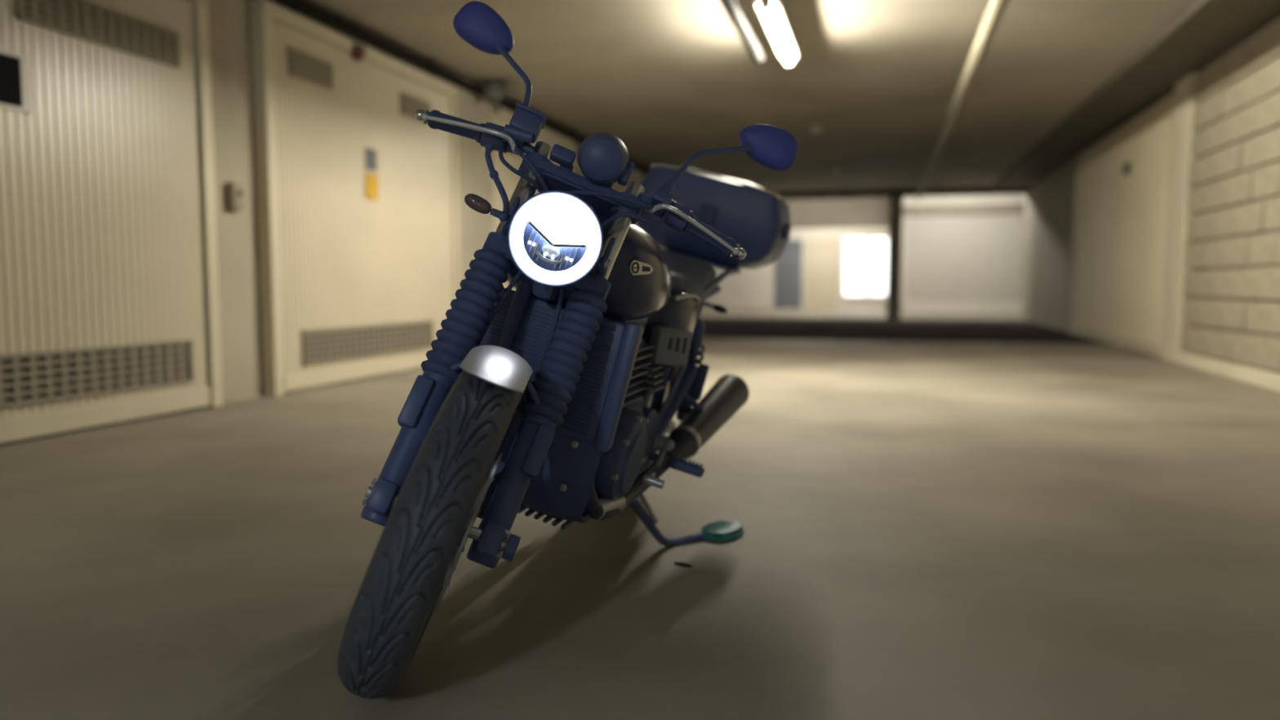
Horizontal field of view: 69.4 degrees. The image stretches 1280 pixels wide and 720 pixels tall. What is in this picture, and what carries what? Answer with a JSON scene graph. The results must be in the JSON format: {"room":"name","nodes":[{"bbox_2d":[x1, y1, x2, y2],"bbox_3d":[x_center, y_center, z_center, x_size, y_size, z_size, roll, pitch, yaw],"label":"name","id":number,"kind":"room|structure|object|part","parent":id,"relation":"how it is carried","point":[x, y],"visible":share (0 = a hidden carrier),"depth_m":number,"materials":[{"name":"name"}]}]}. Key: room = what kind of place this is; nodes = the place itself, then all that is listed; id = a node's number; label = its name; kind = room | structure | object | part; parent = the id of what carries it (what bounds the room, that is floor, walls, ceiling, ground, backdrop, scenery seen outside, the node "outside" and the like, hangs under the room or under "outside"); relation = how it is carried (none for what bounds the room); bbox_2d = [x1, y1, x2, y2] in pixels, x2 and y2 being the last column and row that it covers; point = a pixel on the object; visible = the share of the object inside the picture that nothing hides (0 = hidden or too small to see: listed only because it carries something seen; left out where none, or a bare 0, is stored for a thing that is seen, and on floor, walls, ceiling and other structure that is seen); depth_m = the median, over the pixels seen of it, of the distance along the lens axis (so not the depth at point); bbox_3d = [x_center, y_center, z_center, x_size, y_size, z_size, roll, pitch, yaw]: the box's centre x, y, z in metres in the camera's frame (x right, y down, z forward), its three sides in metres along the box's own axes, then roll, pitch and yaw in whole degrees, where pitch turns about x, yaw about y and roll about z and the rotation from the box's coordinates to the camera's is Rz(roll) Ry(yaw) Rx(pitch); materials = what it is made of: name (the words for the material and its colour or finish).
{"room":"underground parking garage","nodes":[
{"label":"underground parking garage","id":0,"kind":"room"},
{"bbox_2d":[207,0,646,403],"bbox_3d":[-2.232,-1.213,7.385,0.200,2.680,27.300,1,5,15],"label":"wall","id":1,"kind":"structure","parent":0,"point":[229,20],"depth_m":5.82,"materials":[{"name":"grey paint"}]},
{"bbox_2d":[0,0,222,443],"bbox_3d":[-2.880,-0.847,4.339,0.100,2.450,2.440,1,5,15],"label":"door","id":2,"kind":"structure","parent":1,"relation":"in","point":[109,301],"depth_m":4.75,"materials":[{"name":"beige metal"}]},
{"bbox_2d":[0,48,32,113],"bbox_3d":[-2.875,-1.271,4.189,0.018,0.260,0.260,1,5,15],"label":"number plate","id":3,"kind":"object","parent":2,"relation":"attached to","point":[15,94],"visible":1,"depth_m":4.23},
{"bbox_3d":[-2.875,-1.270,4.168,0.008,0.220,0.190,1,5,15],"label":"plate panel","id":4,"kind":"part","parent":3,"relation":"part of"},
{"bbox_2d":[15,0,179,67],"bbox_3d":[-2.725,-1.701,4.716,0.018,0.192,1.002,1,5,15],"label":"vent grille","id":5,"kind":"object","parent":2,"relation":"attached to","point":[95,24],"depth_m":4.71,"materials":[{"name":"grey metal"}]},
{"bbox_2d":[0,339,195,408],"bbox_3d":[-2.837,0.078,4.435,0.018,0.242,1.922,1,5,15],"label":"vent grille","id":6,"kind":"object","parent":2,"relation":"attached to","point":[33,377],"depth_m":4.67,"materials":[{"name":"grey metal"}]},
{"bbox_3d":[-2.848,0.305,4.425,0.020,0.110,2.230,1,5,15],"label":"rail","id":7,"kind":"part","parent":2,"relation":"part of","materials":[{"name":"beige metal"}]},
{"bbox_2d":[226,182,244,210],"bbox_3d":[-2.516,-1.019,5.764,0.076,0.170,0.100,1,5,15],"label":"switch box","id":8,"kind":"object","parent":1,"relation":"attached to","point":[234,190],"visible":1,"depth_m":5.73,"materials":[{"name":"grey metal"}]},
{"bbox_2d":[249,0,460,395],"bbox_3d":[-2.091,-1.143,7.333,0.100,2.550,2.780,1,5,15],"label":"door","id":9,"kind":"structure","parent":1,"relation":"in","point":[353,286],"depth_m":6.85,"materials":[{"name":"beige metal"}]},
{"bbox_2d":[287,46,333,89],"bbox_3d":[-2.276,-2.015,6.408,0.018,0.182,0.502,1,5,15],"label":"vent grille","id":10,"kind":"object","parent":9,"relation":"attached to","point":[304,67],"depth_m":6.39,"materials":[{"name":"grey metal"}]},
{"bbox_3d":[-2.060,0.058,7.423,0.020,0.110,2.570,1,5,15],"label":"rail","id":11,"kind":"part","parent":9,"relation":"part of","materials":[{"name":"beige metal"}]},
{"bbox_2d":[301,320,433,365],"bbox_3d":[-2.084,-0.157,7.298,0.018,0.242,1.902,1,5,15],"label":"vent grille","id":12,"kind":"object","parent":9,"relation":"attached to","point":[328,344],"depth_m":7.12,"materials":[{"name":"grey metal"}]},
{"bbox_2d":[364,147,377,171],"bbox_3d":[-2.088,-1.558,7.184,0.014,0.165,0.150,1,5,15],"label":"notice","id":13,"kind":"object","parent":9,"relation":"attached to","point":[370,153],"visible":1,"depth_m":7.17,"materials":[{"name":"grey paper"}]},
{"bbox_2d":[364,173,377,200],"bbox_3d":[-2.089,-1.348,7.202,0.012,0.200,0.170,1,5,15],"label":"warning sign","id":14,"kind":"object","parent":9,"relation":"attached to","point":[371,180],"visible":1,"depth_m":7.19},
{"bbox_2d":[399,91,430,122],"bbox_3d":[-1.901,-2.133,7.835,0.018,0.182,0.502,1,5,15],"label":"vent grille","id":15,"kind":"object","parent":9,"relation":"attached to","point":[409,102],"depth_m":7.75,"materials":[{"name":"grey metal"}]},
{"bbox_2d":[350,44,366,61],"bbox_3d":[-2.135,-2.297,6.928,0.172,0.114,0.124,1,5,15],"label":"beacon","id":16,"kind":"object","parent":1,"relation":"attached to","point":[358,52],"visible":0.84,"depth_m":6.88,"materials":[{"name":"red plastic"}]},
{"bbox_2d":[449,74,492,288],"bbox_3d":[-1.640,-1.351,9.064,0.090,2.680,0.740,1,5,15],"label":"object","id":17,"kind":"structure","parent":1,"relation":"attached to","point":[473,173],"depth_m":8.91,"materials":[{"name":"grey paint"}]},
{"bbox_2d":[490,104,574,290],"bbox_3d":[-1.205,-1.420,10.703,0.100,2.550,2.550,1,5,15],"label":"door","id":18,"kind":"structure","parent":1,"relation":"in","point":[509,180],"depth_m":9.78,"materials":[{"name":"beige metal"}]},
{"bbox_2d":[611,168,641,224],"bbox_3d":[-0.362,-1.684,13.908,0.100,2.550,2.700,1,5,15],"label":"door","id":19,"kind":"structure","parent":1,"relation":"in","point":[636,175],"depth_m":14.60,"materials":[{"name":"beige metal"}]},
{"bbox_2d":[773,186,1027,199],"bbox_3d":[4.535,-3.484,19.448,6.700,0.130,0.350,1,5,15],"label":"trim","id":20,"kind":"structure","parent":1,"relation":"attached to","point":[981,190],"depth_m":19.13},
{"bbox_2d":[0,307,1279,719],"bbox_3d":[1.822,-0.062,10.926,14.000,0.206,36.000,1,5,15],"label":"floor","id":21,"kind":"structure","parent":0,"point":[933,531],"depth_m":2.49,"materials":[{"name":"concrete"}]},
{"bbox_2d":[337,0,798,698],"bbox_3d":[-0.036,-0.150,2.535,0.904,1.367,2.468,1,5,9],"label":"motorcycle","id":22,"kind":"object","parent":21,"relation":"on","point":[557,395],"visible":1,"depth_m":1.92,"materials":[{"name":"blue metal"}]},
{"bbox_3d":[-0.426,0.170,1.744,0.105,0.303,0.227,17,9,13],"label":"fork leg","id":23,"kind":"part","parent":22,"relation":"part of","materials":[{"name":"blue metal"}]},
{"bbox_3d":[-0.353,-0.472,1.922,0.221,0.036,0.032,17,9,13],"label":"brake lever","id":24,"kind":"part","parent":22,"relation":"part of","materials":[{"name":"silver metal"}]},
{"bbox_3d":[-0.233,0.250,1.763,0.105,0.303,0.227,17,9,13],"label":"fork leg","id":25,"kind":"part","parent":22,"relation":"part of","materials":[{"name":"blue metal"}]},
{"bbox_2d":[496,44,532,106],"bbox_3d":[-0.272,-0.597,2.022,0.062,0.242,0.143,-3,6,-34],"label":"stem","id":26,"kind":"object","parent":22,"relation":"attached to","point":[504,50],"depth_m":2.03,"materials":[{"name":"blue metal"}]},
{"bbox_2d":[523,205,587,271],"bbox_3d":[-0.160,-0.231,1.762,0.123,0.124,0.033,0,5,-1],"label":"headlight assembly","id":27,"kind":"object","parent":22,"relation":"on","point":[555,237],"depth_m":1.75,"materials":[{"name":"glass"}]},
{"bbox_3d":[-0.105,-0.235,2.203,0.379,0.240,0.535,17,9,13],"label":"fuel tank","id":28,"kind":"part","parent":22,"relation":"part of","materials":[{"name":"metal"}]},
{"bbox_3d":[-0.081,-0.006,2.595,0.334,0.641,1.366,17,9,13],"label":"frame","id":29,"kind":"part","parent":22,"relation":"part of","materials":[{"name":"blue metal"}]},
{"bbox_3d":[-0.046,0.059,1.996,0.035,0.290,0.050,17,9,13],"label":"radiator tank","id":30,"kind":"part","parent":22,"relation":"part of","materials":[{"name":"blue metal"}]},
{"bbox_2d":[617,160,635,186],"bbox_3d":[-0.029,-0.392,1.942,0.024,0.054,0.044,17,9,13],"label":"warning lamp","id":31,"kind":"object","parent":22,"relation":"on","point":[623,180],"depth_m":1.93,"materials":[{"name":"blue"}]},
{"bbox_3d":[0.047,0.299,2.396,0.068,0.030,0.192,17,9,13],"label":"gear lever","id":32,"kind":"part","parent":22,"relation":"part of","materials":[{"name":"metal"}]},
{"bbox_3d":[0.073,0.136,2.588,0.006,0.250,0.260,17,9,13],"label":"heel plate","id":33,"kind":"part","parent":22,"relation":"part of","materials":[{"name":"blue metal"}]},
{"bbox_3d":[0.117,-0.104,2.507,0.042,0.159,0.207,17,9,13],"label":"trim","id":34,"kind":"part","parent":22,"relation":"part of","materials":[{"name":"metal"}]},
{"bbox_3d":[0.047,-0.268,2.790,0.330,0.128,0.820,17,9,13],"label":"seat","id":35,"kind":"part","parent":22,"relation":"part of","materials":[{"name":"black leather"}]},
{"bbox_3d":[0.118,-0.277,1.961,0.204,0.106,0.029,-2,5,-18],"label":"clutch lever","id":36,"kind":"part","parent":22,"relation":"part of","materials":[{"name":"silver metal"}]},
{"bbox_2d":[658,145,753,194],"bbox_3d":[0.150,-0.420,2.067,0.274,0.142,0.038,-3,5,-31],"label":"stem","id":37,"kind":"object","parent":22,"relation":"attached to","point":[668,187],"depth_m":2.06,"materials":[{"name":"blue metal"}]},
{"bbox_3d":[0.302,-0.615,3.462,0.544,0.132,0.414,17,9,13],"label":"box lid","id":38,"kind":"part","parent":22,"relation":"part of","materials":[{"name":"blue plastic"}]},
{"bbox_3d":[0.268,-0.644,3.280,0.481,0.028,0.038,17,9,13],"label":"lid trim","id":39,"kind":"part","parent":22,"relation":"part of","materials":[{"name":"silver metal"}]},
{"bbox_2d":[674,561,692,567],"bbox_3d":[0.115,0.536,2.427,0.054,0.005,0.011,3,6,35],"label":"scrap","id":40,"kind":"object","parent":21,"relation":"on","point":[675,562],"visible":1,"depth_m":2.42,"materials":[{"name":"black"}]},
{"bbox_2d":[304,0,1197,192],"bbox_3d":[0.725,-2.587,6.521,14.000,0.200,27.350,1,5,15],"label":"ceiling","id":41,"kind":"structure","parent":0,"point":[673,80],"depth_m":8.39,"materials":[{"name":"paint"}]},
{"bbox_2d":[272,0,649,174],"bbox_3d":[-2.057,-2.467,7.080,0.102,0.131,26.800,1,5,15],"label":"ceiling beam","id":42,"kind":"structure","parent":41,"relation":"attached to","point":[304,7],"depth_m":7.40,"materials":[{"name":"grey concrete"}]},
{"bbox_2d":[471,81,515,115],"bbox_3d":[-1.372,-2.571,9.090,0.401,0.188,0.719,1,5,15],"label":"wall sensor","id":43,"kind":"object","parent":42,"relation":"attached to","point":[490,91],"visible":0.92,"depth_m":8.82,"materials":[{"name":"grey plastic"}]},
{"bbox_2d":[471,81,515,89],"bbox_3d":[-1.408,-2.628,8.867,0.360,0.039,0.280,1,5,15],"label":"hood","id":44,"kind":"object","parent":43,"relation":"attached to","point":[484,86],"depth_m":8.79,"materials":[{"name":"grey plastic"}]},
{"bbox_2d":[719,0,764,62],"bbox_3d":[-0.835,-1.873,0.507,0.096,0.238,13.850,1,5,15],"label":"lamp","id":45,"kind":"object","parent":41,"relation":"attached to","point":[731,7],"visible":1,"depth_m":6.26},
{"bbox_2d":[753,0,799,66],"bbox_3d":[0.997,-2.392,6.626,0.150,0.205,1.600,1,5,15],"label":"lamp","id":46,"kind":"object","parent":41,"relation":"hanging from","point":[771,12],"visible":1,"depth_m":6.47,"materials":[{"name":"white glass"}]},
{"bbox_2d":[810,126,822,133],"bbox_3d":[2.195,-2.867,11.530,0.140,0.062,0.140,1,5,15],"label":"smoke detector","id":47,"kind":"object","parent":41,"relation":"attached to","point":[815,129],"visible":1,"depth_m":11.49,"materials":[{"name":"white plastic"}]},
{"bbox_2d":[832,168,840,172],"bbox_3d":[3.334,-3.207,15.663,0.140,0.062,0.140,1,5,15],"label":"smoke detector","id":48,"kind":"object","parent":41,"relation":"attached to","point":[835,170],"visible":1,"depth_m":15.62,"materials":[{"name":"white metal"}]},
{"bbox_2d":[915,0,1008,199],"bbox_3d":[2.916,-2.514,8.310,0.116,0.238,21.900,1,5,15],"label":"drain pipe","id":49,"kind":"object","parent":41,"relation":"hanging from","point":[996,9],"visible":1,"depth_m":7.64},
{"bbox_2d":[702,226,888,309],"bbox_3d":[6.157,-2.989,27.282,14.000,2.960,0.200,1,5,15],"label":"wall","id":50,"kind":"structure","parent":0,"point":[749,288],"depth_m":27.81,"materials":[{"name":"white paint"}]},
{"bbox_2d":[774,239,802,308],"bbox_3d":[4.425,-2.559,27.612,0.800,2.050,0.110,1,5,15],"label":"door","id":51,"kind":"structure","parent":50,"relation":"in","point":[788,268],"depth_m":27.61,"materials":[{"name":"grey metal"}]},
{"bbox_2d":[806,239,838,309],"bbox_3d":[5.393,-2.538,27.360,0.900,2.050,0.110,1,5,15],"label":"door","id":52,"kind":"structure","parent":50,"relation":"in","point":[822,254],"depth_m":27.37,"materials":[{"name":"beige metal"}]},
{"bbox_2d":[840,234,888,297],"bbox_3d":[6.654,-2.727,27.028,1.500,1.840,0.080,1,5,15],"label":"window","id":53,"kind":"structure","parent":50,"relation":"in","point":[856,259],"depth_m":27.05,"materials":[{"name":"white glass"}]},
{"bbox_3d":[6.308,-2.735,27.128,0.660,1.680,0.020,1,5,15],"label":"pane","id":54,"kind":"part","parent":53,"relation":"part of","materials":[{"name":"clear glass"}]},
{"bbox_3d":[7.005,-2.720,26.947,0.660,1.680,0.020,1,5,15],"label":"pane","id":55,"kind":"part","parent":53,"relation":"part of","materials":[{"name":"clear glass"}]},
{"bbox_2d":[886,189,903,319],"bbox_3d":[5.328,-2.196,19.345,0.280,2.680,0.350,1,5,15],"label":"wall pillar","id":56,"kind":"structure","parent":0,"point":[893,292],"depth_m":19.18,"materials":[{"name":"grey paint"}]},
{"bbox_2d":[1021,157,1075,332],"bbox_3d":[4.443,-1.069,5.641,0.200,2.680,27.300,1,5,15],"label":"wall","id":57,"kind":"structure","parent":0,"point":[1050,202],"depth_m":15.85,"materials":[{"name":"grey paint"}]},
{"bbox_2d":[1161,72,1199,363],"bbox_3d":[5.061,-1.285,8.625,0.120,2.620,0.500,1,5,15],"label":"pillar","id":58,"kind":"structure","parent":57,"relation":"attached to","point":[1184,91],"depth_m":8.57,"materials":[{"name":"beige paint"}]},
{"bbox_2d":[1069,91,1173,359],"bbox_3d":[5.738,-1.470,11.159,0.100,2.575,4.720,1,5,15],"label":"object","id":59,"kind":"structure","parent":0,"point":[1121,221],"depth_m":10.64,"materials":[{"name":"beige metal"}]},
{"bbox_3d":[5.704,-0.258,11.268,0.020,0.110,4.500,1,5,15],"label":"rail","id":60,"kind":"part","parent":59,"relation":"part of","materials":[{"name":"beige paint"}]},
{"bbox_2d":[1122,162,1130,175],"bbox_3d":[5.527,-2.171,10.504,0.057,0.130,0.130,1,5,15],"label":"junction box","id":61,"kind":"object","parent":59,"relation":"attached to","point":[1126,166],"visible":1,"depth_m":10.45,"materials":[{"name":"grey plastic"}]},
{"bbox_2d":[1180,18,1279,372],"bbox_3d":[4.219,-1.079,5.387,0.105,2.500,6.296,1,5,15],"label":"wall","id":62,"kind":"structure","parent":0,"point":[1232,308],"depth_m":7.20,"materials":[{"name":"brick"}]},
{"bbox_2d":[990,0,1279,190],"bbox_3d":[3.970,-2.373,5.503,0.700,0.060,27.000,1,5,15],"label":"ceiling beam","id":63,"kind":"structure","parent":62,"relation":"attached to","point":[1208,30],"depth_m":8.42,"materials":[{"name":"grey concrete"}]},
{"bbox_2d":[1176,351,1279,391],"bbox_3d":[4.050,0.276,4.901,0.130,0.120,7.460,1,5,15],"label":"baseboard","id":64,"kind":"structure","parent":62,"relation":"attached to","point":[1267,379],"depth_m":7.15,"materials":[{"name":"beige paint"}]},
{"bbox_3d":[6.948,-2.777,24.706,0.160,2.960,4.400,1,5,15],"label":"wall","id":65,"kind":"structure","parent":0,"visible":0},
{"bbox_2d":[900,194,1025,315],"bbox_3d":[7.797,-2.571,22.197,3.040,2.960,0.340,1,5,15],"label":"door","id":66,"kind":"structure","parent":65,"relation":"in","point":[962,255],"depth_m":22.14,"materials":[{"name":"white paint"}]},
{"bbox_3d":[7.753,-1.261,22.254,2.700,0.300,0.060,1,5,15],"label":"rail","id":67,"kind":"part","parent":66,"relation":"part of","materials":[{"name":"white metal"}]},
{"bbox_3d":[5.289,-4.292,23.851,14.000,0.200,8.650,1,5,15],"label":"ceiling","id":68,"kind":"structure","parent":0,"visible":0},
{"bbox_2d":[782,197,888,228],"bbox_3d":[2.677,-3.920,25.061,8.350,0.740,0.300,1,5,15],"label":"wall","id":69,"kind":"structure","parent":68,"relation":"attached to","point":[842,212],"depth_m":24.26,"materials":[{"name":"paint"}]}
]}

